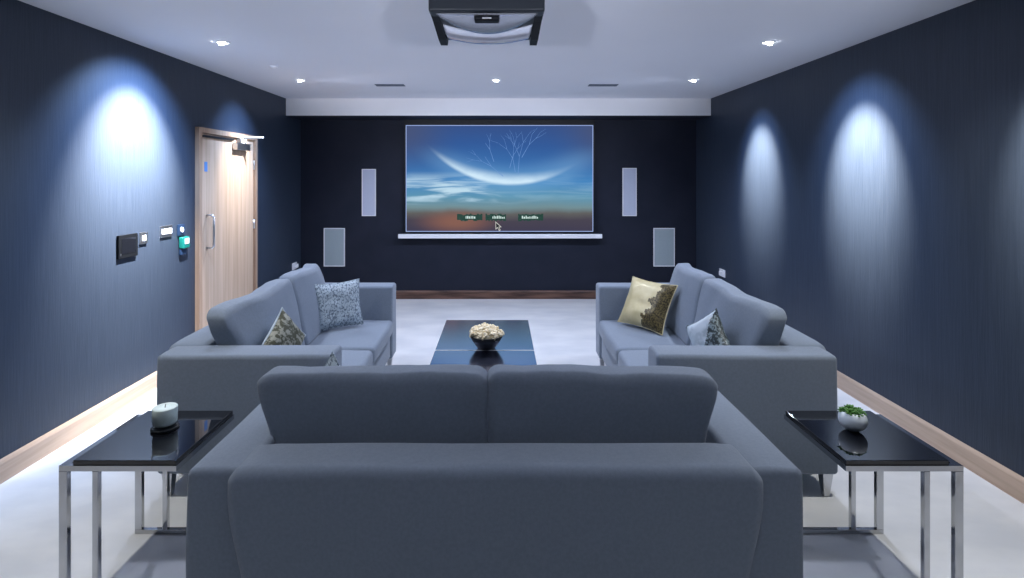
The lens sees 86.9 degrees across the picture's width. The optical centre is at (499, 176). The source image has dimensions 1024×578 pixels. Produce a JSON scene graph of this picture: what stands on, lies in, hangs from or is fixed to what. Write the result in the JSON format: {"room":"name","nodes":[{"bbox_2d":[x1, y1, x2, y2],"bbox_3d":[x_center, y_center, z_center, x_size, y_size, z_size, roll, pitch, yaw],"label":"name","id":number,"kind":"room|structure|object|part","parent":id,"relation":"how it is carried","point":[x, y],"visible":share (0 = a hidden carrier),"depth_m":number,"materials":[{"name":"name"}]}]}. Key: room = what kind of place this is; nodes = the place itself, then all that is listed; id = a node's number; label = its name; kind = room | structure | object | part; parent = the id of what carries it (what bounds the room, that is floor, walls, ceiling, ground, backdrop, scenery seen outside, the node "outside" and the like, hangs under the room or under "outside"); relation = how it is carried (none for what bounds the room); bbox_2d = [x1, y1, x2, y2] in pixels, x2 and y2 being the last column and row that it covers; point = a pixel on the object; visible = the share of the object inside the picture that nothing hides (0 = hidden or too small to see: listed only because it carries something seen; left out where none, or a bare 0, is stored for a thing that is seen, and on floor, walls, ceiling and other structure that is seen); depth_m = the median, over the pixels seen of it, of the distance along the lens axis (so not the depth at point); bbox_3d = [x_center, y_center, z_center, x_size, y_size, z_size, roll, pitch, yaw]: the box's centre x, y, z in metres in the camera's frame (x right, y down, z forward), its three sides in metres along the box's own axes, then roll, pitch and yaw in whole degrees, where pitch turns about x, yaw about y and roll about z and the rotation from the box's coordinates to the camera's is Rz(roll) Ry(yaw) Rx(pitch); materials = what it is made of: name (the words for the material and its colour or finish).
{"room":"home theater","nodes":[
{"label":"home theater","id":0,"kind":"room"},
{"bbox_2d":[0,0,300,458],"bbox_3d":[-2.750,0.330,2.810,0.100,2.640,9.220,0,0,0],"label":"wall","id":1,"kind":"structure","parent":0,"point":[97,127],"depth_m":3.60,"materials":[{"name":"blue paint"}]},
{"bbox_2d":[0,371,156,483],"bbox_3d":[-2.691,1.587,2.800,0.018,0.125,9.000,0,0,0],"label":"baseboard","id":2,"kind":"structure","parent":1,"relation":"attached to","point":[17,461],"depth_m":3.38,"materials":[{"name":"brown wood"}]},
{"bbox_2d":[116,233,137,258],"bbox_3d":[-2.689,0.497,3.900,0.021,0.165,0.200,0,0,0],"label":"panel","id":3,"kind":"object","parent":1,"relation":"attached to","point":[126,245],"visible":1,"depth_m":3.88,"materials":[{"name":"black plastic"}]},
{"bbox_2d":[139,232,147,244],"bbox_3d":[-2.692,0.462,4.077,0.017,0.087,0.085,0,0,0],"label":"light switch","id":4,"kind":"object","parent":1,"relation":"attached to","point":[143,237],"visible":1,"depth_m":4.07,"materials":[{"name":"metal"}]},
{"bbox_2d":[160,225,171,237],"bbox_3d":[-2.691,0.439,4.357,0.018,0.093,0.145,0,0,0],"label":"double switch","id":5,"kind":"object","parent":1,"relation":"attached to","point":[165,231],"visible":1,"depth_m":4.34,"materials":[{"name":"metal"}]},
{"bbox_2d":[177,224,184,235],"bbox_3d":[-2.689,0.445,4.555,0.022,0.090,0.090,0,0,0],"label":"button","id":6,"kind":"object","parent":1,"relation":"attached to","point":[180,228],"visible":1,"depth_m":4.54,"materials":[{"name":"blue plastic"}]},
{"bbox_2d":[179,236,189,255],"bbox_3d":[-2.674,0.584,4.575,0.050,0.157,0.100,0,0,0],"label":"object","id":7,"kind":"object","parent":1,"relation":"attached to","point":[184,242],"visible":1,"depth_m":4.54,"materials":[{"name":"teal plastic"}]},
{"bbox_2d":[195,127,263,331],"bbox_3d":[-2.599,0.603,5.355,0.262,2.095,1.150,0,0,0],"label":"door","id":8,"kind":"structure","parent":1,"relation":"in","point":[226,168],"depth_m":5.25,"materials":[{"name":"brown wood"}]},
{"bbox_3d":[-2.649,0.500,4.945,0.075,0.320,0.020,0,0,0],"label":"pull handle","id":9,"kind":"part","parent":8,"relation":"part of","materials":[{"name":"metal"}]},
{"bbox_3d":[-2.554,-0.406,5.604,0.188,0.032,0.022,0,0,-27],"label":"closer arm","id":10,"kind":"part","parent":8,"relation":"part of","materials":[{"name":"white metal"}]},
{"bbox_2d":[292,262,298,269],"bbox_3d":[-2.676,1.166,7.080,0.048,0.088,0.150,0,0,0],"label":"wall socket","id":11,"kind":"object","parent":1,"relation":"attached to","point":[295,265],"visible":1,"depth_m":7.08,"materials":[{"name":"white plastic"}]},
{"bbox_2d":[19,0,973,97],"bbox_3d":[-0.020,-1.046,2.810,5.560,0.127,9.220,0,0,0],"label":"ceiling","id":12,"kind":"structure","parent":0,"point":[341,48],"depth_m":3.92,"materials":[{"name":"paint"}]},
{"bbox_2d":[216,40,230,44],"bbox_3d":[-2.030,-0.983,3.960,0.100,0.028,0.100,0,0,0],"label":"recessed light","id":13,"kind":"object","parent":12,"relation":"in","point":[220,42],"visible":1,"depth_m":3.94,"materials":[{"name":"white"}]},
{"bbox_2d":[375,84,404,85],"bbox_3d":[-1.182,-0.987,5.810,0.310,0.006,0.110,0,0,0],"label":"ceiling vent","id":14,"kind":"object","parent":12,"relation":"in","point":[375,84],"visible":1,"depth_m":5.78,"materials":[{"name":"grey metal"}]},
{"bbox_2d":[429,0,544,44],"bbox_3d":[-0.058,-0.836,2.595,0.504,0.307,0.530,0,0,0],"label":"projector","id":15,"kind":"object","parent":12,"relation":"attached to","point":[467,21],"visible":1,"depth_m":2.42,"materials":[{"name":"black plastic"}]},
{"bbox_3d":[-0.058,-0.708,2.485,0.444,0.035,0.250,0,0,0],"label":"silver dish","id":16,"kind":"part","parent":15,"relation":"part of","materials":[{"name":"grey metal"}]},
{"bbox_2d":[588,84,618,85],"bbox_3d":[1.108,-0.987,5.810,0.310,0.006,0.110,0,0,0],"label":"ceiling vent","id":17,"kind":"object","parent":12,"relation":"in","point":[589,84],"visible":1,"depth_m":5.75,"materials":[{"name":"grey metal"}]},
{"bbox_2d":[761,40,775,44],"bbox_3d":[1.965,-0.983,3.960,0.100,0.028,0.100,0,0,0],"label":"recessed light","id":18,"kind":"object","parent":12,"relation":"in","point":[769,42],"visible":1,"depth_m":3.94,"materials":[{"name":"white"}]},
{"bbox_2d":[301,120,695,289],"bbox_3d":[-0.020,0.330,7.370,5.360,2.640,0.100,0,0,0],"label":"wall","id":19,"kind":"structure","parent":0,"point":[334,153],"depth_m":7.32,"materials":[{"name":"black paint"}]},
{"bbox_2d":[324,228,344,265],"bbox_3d":[-2.239,0.947,7.313,0.271,0.501,0.014,0,0,0],"label":"wall speaker","id":20,"kind":"object","parent":19,"relation":"attached to","point":[334,238],"visible":1,"depth_m":7.31,"materials":[{"name":"white fabric"}]},
{"bbox_2d":[362,169,375,215],"bbox_3d":[-1.772,0.210,7.313,0.176,0.622,0.014,0,0,0],"label":"wall speaker","id":21,"kind":"object","parent":19,"relation":"attached to","point":[368,175],"visible":1,"depth_m":7.31,"materials":[{"name":"white"}]},
{"bbox_2d":[396,290,595,298],"bbox_3d":[-0.020,1.594,7.311,5.360,0.112,0.018,0,0,0],"label":"baseboard","id":22,"kind":"structure","parent":19,"relation":"attached to","point":[400,294],"depth_m":7.30,"materials":[{"name":"brown wood"}]},
{"bbox_2d":[286,98,710,119],"bbox_3d":[-0.020,-0.880,7.065,5.360,0.220,0.510,0,0,0],"label":"ceiling beam","id":23,"kind":"structure","parent":19,"relation":"attached to","point":[297,108],"depth_m":6.81,"materials":[{"name":"paint"}]},
{"bbox_2d":[398,120,601,237],"bbox_3d":[0.002,0.026,7.236,2.731,1.592,0.036,0,0,0],"label":"projection screen","id":24,"kind":"object","parent":19,"relation":"hanging from","point":[463,178],"visible":1,"depth_m":7.24,"materials":[{"name":"multicoloured"}]},
{"bbox_2d":[622,168,636,215],"bbox_3d":[1.752,0.203,7.313,0.189,0.636,0.014,0,0,0],"label":"wall speaker","id":25,"kind":"object","parent":19,"relation":"attached to","point":[629,175],"visible":1,"depth_m":7.31,"materials":[{"name":"white"}]},
{"bbox_2d":[653,228,674,265],"bbox_3d":[2.219,0.947,7.313,0.284,0.501,0.014,0,0,0],"label":"wall speaker","id":26,"kind":"object","parent":19,"relation":"attached to","point":[663,238],"visible":1,"depth_m":7.31,"materials":[{"name":"white fabric"}]},
{"bbox_2d":[0,299,1023,577],"bbox_3d":[-0.020,1.710,2.810,5.560,0.120,9.220,0,0,0],"label":"floor","id":27,"kind":"structure","parent":0,"point":[563,331],"depth_m":2.70,"materials":[{"name":"grey carpet"}]},
{"bbox_2d":[59,411,233,577],"bbox_3d":[-1.463,1.368,2.290,0.450,0.564,0.450,0,0,0],"label":"side table","id":28,"kind":"object","parent":27,"relation":"on","point":[131,446],"visible":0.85,"depth_m":2.17,"materials":[{"name":"black glass"}]},
{"bbox_3d":[-1.672,1.378,2.075,0.032,0.504,0.020,0,0,0],"label":"leg","id":29,"kind":"part","parent":28,"relation":"part of","materials":[{"name":"silver metal"}]},
{"bbox_3d":[-1.549,1.378,2.075,0.022,0.504,0.020,0,0,0],"label":"leg","id":30,"kind":"part","parent":28,"relation":"part of","materials":[{"name":"silver metal"}]},
{"bbox_3d":[-1.672,1.378,2.505,0.032,0.504,0.020,0,0,0],"label":"leg","id":31,"kind":"part","parent":28,"relation":"part of","materials":[{"name":"silver metal"}]},
{"bbox_3d":[-1.463,1.115,2.290,0.450,0.021,0.450,0,0,0],"label":"frame","id":32,"kind":"part","parent":28,"relation":"part of","materials":[{"name":"silver metal"}]},
{"bbox_3d":[-1.439,1.095,2.290,0.394,0.018,0.442,0,0,0],"label":"glass","id":33,"kind":"part","parent":28,"relation":"part of","materials":[{"name":"black glass"}]},
{"bbox_3d":[-1.463,1.640,2.505,0.450,0.020,0.020,0,0,0],"label":"rail","id":34,"kind":"part","parent":28,"relation":"part of","materials":[{"name":"silver metal"}]},
{"bbox_2d":[150,400,179,433],"bbox_3d":[-1.445,1.025,2.330,0.108,0.122,0.108,0,0,0],"label":"candle","id":35,"kind":"object","parent":28,"relation":"on","point":[164,419],"visible":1,"depth_m":2.30,"materials":[{"name":"white wax"}]},
{"bbox_3d":[-1.549,1.378,2.505,0.022,0.504,0.020,0,0,0],"label":"leg","id":36,"kind":"part","parent":28,"relation":"part of","materials":[{"name":"silver metal"}]},
{"bbox_2d":[157,264,395,496],"bbox_3d":[-1.346,1.170,3.745,0.962,0.960,1.955,0,0,-1],"label":"sofa","id":37,"kind":"object","parent":27,"relation":"on","point":[219,366],"visible":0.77,"depth_m":2.94,"materials":[{"name":"grey fabric"}]},
{"bbox_3d":[-1.714,1.577,2.801,0.056,0.145,0.056,0,0,-1],"label":"leg","id":38,"kind":"part","parent":37,"relation":"part of","materials":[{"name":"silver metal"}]},
{"bbox_3d":[-1.721,1.216,3.738,0.211,0.633,1.677,0,0,-1],"label":"backrest","id":39,"kind":"part","parent":37,"relation":"part of","materials":[{"name":"grey fabric"}]},
{"bbox_3d":[-1.315,1.222,2.870,0.903,0.618,0.205,0,0,-1],"label":"armrest","id":40,"kind":"part","parent":37,"relation":"part of","materials":[{"name":"grey fabric"}]},
{"bbox_2d":[207,279,304,344],"bbox_3d":[-1.463,0.944,3.333,0.286,0.507,0.835,0,0,-1],"label":"cushion","id":41,"kind":"object","parent":37,"relation":"on","point":[248,319],"depth_m":3.12,"materials":[{"name":"grey fabric"}]},
{"bbox_2d":[262,307,305,344],"bbox_3d":[-1.270,0.965,3.174,0.132,0.390,0.393,0,0,12],"label":"cushion","id":42,"kind":"object","parent":37,"relation":"on","point":[283,331],"visible":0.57,"depth_m":3.14,"materials":[{"name":"grey fabric"}]},
{"bbox_2d":[279,264,324,344],"bbox_3d":[-1.481,0.944,4.153,0.284,0.506,0.838,0,0,-1],"label":"cushion","id":43,"kind":"object","parent":37,"relation":"on","point":[303,280],"depth_m":3.90,"materials":[{"name":"grey fabric"}]},
{"bbox_2d":[315,279,363,331],"bbox_3d":[-1.249,0.986,4.160,0.392,0.352,0.131,0,0,-40],"label":"cushion","id":44,"kind":"object","parent":37,"relation":"on","point":[339,303],"visible":0.84,"depth_m":4.13,"materials":[{"name":"fabric"}]},
{"bbox_2d":[309,320,392,362],"bbox_3d":[-1.247,1.243,4.137,0.747,0.157,0.779,0,0,-1],"label":"seat cushion","id":45,"kind":"object","parent":37,"relation":"on","point":[372,336],"depth_m":3.99,"materials":[{"name":"grey fabric"}]},
{"bbox_2d":[342,350,372,365],"bbox_3d":[-1.230,1.243,3.357,0.747,0.157,0.779,0,0,-1],"label":"seat cushion","id":46,"kind":"object","parent":37,"relation":"on","point":[349,357],"depth_m":3.56,"materials":[{"name":"grey fabric"}]},
{"bbox_3d":[-1.354,1.222,4.620,0.903,0.618,0.205,0,0,-1],"label":"armrest","id":47,"kind":"part","parent":37,"relation":"part of","materials":[{"name":"grey fabric"}]},
{"bbox_3d":[-0.956,1.577,4.689,0.056,0.145,0.056,0,0,-1],"label":"leg","id":48,"kind":"part","parent":37,"relation":"part of","materials":[{"name":"silver metal"}]},
{"bbox_2d":[430,320,536,371],"bbox_3d":[-0.111,1.450,3.890,0.714,0.401,1.660,0,0,0],"label":"coffee table","id":49,"kind":"object","parent":27,"relation":"on","point":[454,346],"visible":0.47,"depth_m":3.96,"materials":[{"name":"black glass"}]},
{"bbox_3d":[-0.111,1.258,3.475,0.714,0.016,0.831,0,0,0],"label":"glass panel","id":50,"kind":"part","parent":49,"relation":"part of","materials":[{"name":"black glass"}]},
{"bbox_3d":[-0.111,1.258,4.309,0.714,0.016,0.821,0,0,0],"label":"glass panel","id":51,"kind":"part","parent":49,"relation":"part of","materials":[{"name":"black glass"}]},
{"bbox_2d":[469,334,502,350],"bbox_3d":[-0.100,1.200,3.945,0.252,0.100,0.252,0,0,0],"label":"bowl","id":52,"kind":"object","parent":49,"relation":"on","point":[486,344],"visible":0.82,"depth_m":3.86,"materials":[{"name":"black ceramic"}]},
{"bbox_2d":[469,323,504,339],"bbox_3d":[-0.095,1.144,3.946,0.255,0.152,0.259,0,0,0],"label":"popcorn","id":53,"kind":"object","parent":52,"relation":"in","point":[483,331],"visible":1,"depth_m":3.88,"materials":[{"name":"beige food"}]},
{"bbox_2d":[186,364,802,577],"bbox_3d":[-0.015,1.173,2.142,1.956,0.953,0.986,0,0,0],"label":"sofa","id":54,"kind":"object","parent":27,"relation":"on","point":[438,470],"visible":1,"depth_m":1.69,"materials":[{"name":"grey fabric"}]},
{"bbox_3d":[-0.890,1.223,2.153,0.206,0.619,0.928,0,0,0],"label":"armrest","id":55,"kind":"part","parent":54,"relation":"part of","materials":[{"name":"grey fabric"}]},
{"bbox_2d":[325,351,339,365],"bbox_3d":[-0.720,0.967,2.356,0.417,0.416,0.082,0,0,34],"label":"cushion","id":56,"kind":"object","parent":54,"relation":"on","point":[332,361],"visible":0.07,"depth_m":2.34,"materials":[{"name":"grey fabric"}]},
{"bbox_2d":[257,364,487,443],"bbox_3d":[-0.452,0.949,2.029,0.840,0.499,0.245,0,0,0],"label":"cushion","id":57,"kind":"object","parent":54,"relation":"on","point":[438,403],"depth_m":1.92,"materials":[{"name":"grey fabric"}]},
{"bbox_3d":[-0.015,1.216,1.755,1.677,0.635,0.212,0,0,0],"label":"backrest","id":58,"kind":"part","parent":54,"relation":"part of","materials":[{"name":"grey fabric"}]},
{"bbox_2d":[487,364,717,442],"bbox_3d":[0.365,0.948,2.029,0.838,0.502,0.245,0,0,0],"label":"cushion","id":59,"kind":"object","parent":54,"relation":"on","point":[544,403],"depth_m":1.92,"materials":[{"name":"grey fabric"}]},
{"bbox_3d":[0.860,1.223,2.153,0.206,0.619,0.928,0,0,0],"label":"armrest","id":60,"kind":"part","parent":54,"relation":"part of","materials":[{"name":"grey fabric"}]},
{"bbox_2d":[596,263,837,496],"bbox_3d":[1.295,1.169,3.741,0.992,0.963,1.955,0,0,1],"label":"sofa","id":61,"kind":"object","parent":27,"relation":"on","point":[768,369],"visible":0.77,"depth_m":2.85,"materials":[{"name":"grey fabric"}]},
{"bbox_3d":[0.883,1.577,4.682,0.056,0.145,0.056,0,0,1],"label":"leg","id":62,"kind":"part","parent":61,"relation":"part of","materials":[{"name":"silver metal"}]},
{"bbox_3d":[1.298,1.223,4.616,0.931,0.618,0.205,0,0,1],"label":"armrest","id":63,"kind":"part","parent":61,"relation":"part of","materials":[{"name":"grey fabric"}]},
{"bbox_2d":[618,350,647,365],"bbox_3d":[1.182,1.244,3.352,0.777,0.156,0.780,0,0,1],"label":"seat cushion","id":64,"kind":"object","parent":61,"relation":"on","point":[625,357],"depth_m":3.56,"materials":[{"name":"grey fabric"}]},
{"bbox_2d":[599,320,685,363],"bbox_3d":[1.193,1.244,4.132,0.777,0.156,0.780,0,0,1],"label":"seat cushion","id":65,"kind":"object","parent":61,"relation":"on","point":[616,336],"depth_m":3.98,"materials":[{"name":"grey fabric"}]},
{"bbox_2d":[618,276,677,334],"bbox_3d":[1.139,0.987,4.193,0.210,0.351,0.451,0,0,-34],"label":"cushion","id":66,"kind":"object","parent":61,"relation":"on","point":[647,303],"visible":1,"depth_m":4.12,"materials":[{"name":"beige fabric"}]},
{"bbox_2d":[665,263,714,345],"bbox_3d":[1.435,0.941,4.152,0.276,0.508,0.841,0,0,1],"label":"cushion","id":67,"kind":"object","parent":61,"relation":"on","point":[682,311],"depth_m":3.94,"materials":[{"name":"grey fabric"}]},
{"bbox_2d":[686,308,729,345],"bbox_3d":[1.229,0.959,3.175,0.131,0.386,0.388,0,0,-29],"label":"cushion","id":68,"kind":"object","parent":61,"relation":"on","point":[708,331],"visible":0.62,"depth_m":3.13,"materials":[{"name":"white fabric"}]},
{"bbox_2d":[690,278,786,345],"bbox_3d":[1.426,0.943,3.332,0.281,0.505,0.835,0,0,1],"label":"cushion","id":69,"kind":"object","parent":61,"relation":"on","point":[747,320],"depth_m":3.12,"materials":[{"name":"grey fabric"}]},
{"bbox_3d":[1.274,1.223,2.866,0.931,0.618,0.205,0,0,1],"label":"armrest","id":70,"kind":"part","parent":61,"relation":"part of","materials":[{"name":"grey fabric"}]},
{"bbox_3d":[1.686,1.216,3.736,0.211,0.634,1.679,0,0,1],"label":"backrest","id":71,"kind":"part","parent":61,"relation":"part of","materials":[{"name":"grey fabric"}]},
{"bbox_3d":[1.687,1.577,2.801,0.056,0.145,0.056,0,0,1],"label":"leg","id":72,"kind":"part","parent":61,"relation":"part of","materials":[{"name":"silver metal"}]},
{"bbox_2d":[784,411,963,577],"bbox_3d":[1.548,1.368,2.290,0.450,0.564,0.450,0,0,0],"label":"side table","id":73,"kind":"object","parent":27,"relation":"on","point":[883,445],"visible":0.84,"depth_m":2.17,"materials":[{"name":"black glass"}]},
{"bbox_3d":[1.548,1.640,2.505,0.450,0.020,0.020,0,0,0],"label":"rail","id":74,"kind":"part","parent":73,"relation":"part of","materials":[{"name":"silver metal"}]},
{"bbox_2d":[837,404,867,431],"bbox_3d":[1.513,1.036,2.315,0.112,0.101,0.109,0,0,0],"label":"potted succulent","id":75,"kind":"object","parent":73,"relation":"on","point":[854,419],"visible":1,"depth_m":2.28,"materials":[{"name":"green plant"}]},
{"bbox_3d":[1.634,1.378,2.505,0.022,0.504,0.020,0,0,0],"label":"leg","id":76,"kind":"part","parent":73,"relation":"part of","materials":[{"name":"silver metal"}]},
{"bbox_3d":[1.524,1.095,2.290,0.394,0.018,0.442,0,0,0],"label":"glass","id":77,"kind":"part","parent":73,"relation":"part of","materials":[{"name":"black glass"}]},
{"bbox_3d":[1.548,1.115,2.290,0.450,0.021,0.450,0,0,0],"label":"frame","id":78,"kind":"part","parent":73,"relation":"part of","materials":[{"name":"silver metal"}]},
{"bbox_3d":[1.757,1.378,2.505,0.032,0.504,0.020,0,0,0],"label":"leg","id":79,"kind":"part","parent":73,"relation":"part of","materials":[{"name":"silver metal"}]},
{"bbox_3d":[1.634,1.378,2.075,0.022,0.504,0.020,0,0,0],"label":"leg","id":80,"kind":"part","parent":73,"relation":"part of","materials":[{"name":"silver metal"}]},
{"bbox_3d":[1.757,1.378,2.075,0.032,0.504,0.020,0,0,0],"label":"leg","id":81,"kind":"part","parent":73,"relation":"part of","materials":[{"name":"silver metal"}]},
{"bbox_2d":[696,0,1023,476],"bbox_3d":[2.710,0.330,2.810,0.100,2.640,9.220,0,0,0],"label":"wall","id":82,"kind":"structure","parent":0,"point":[870,192],"depth_m":3.59,"materials":[{"name":"blue paint"}]},
{"bbox_2d":[719,268,724,277],"bbox_3d":[2.636,1.146,6.450,0.048,0.088,0.150,0,0,0],"label":"wall socket","id":83,"kind":"object","parent":82,"relation":"attached to","point":[721,271],"visible":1,"depth_m":6.41,"materials":[{"name":"white plastic"}]},
{"bbox_2d":[837,370,1023,503],"bbox_3d":[2.651,1.587,2.800,0.018,0.125,9.000,0,0,0],"label":"baseboard","id":84,"kind":"structure","parent":82,"relation":"attached to","point":[998,475],"depth_m":3.23,"materials":[{"name":"brown wood"}]}
]}

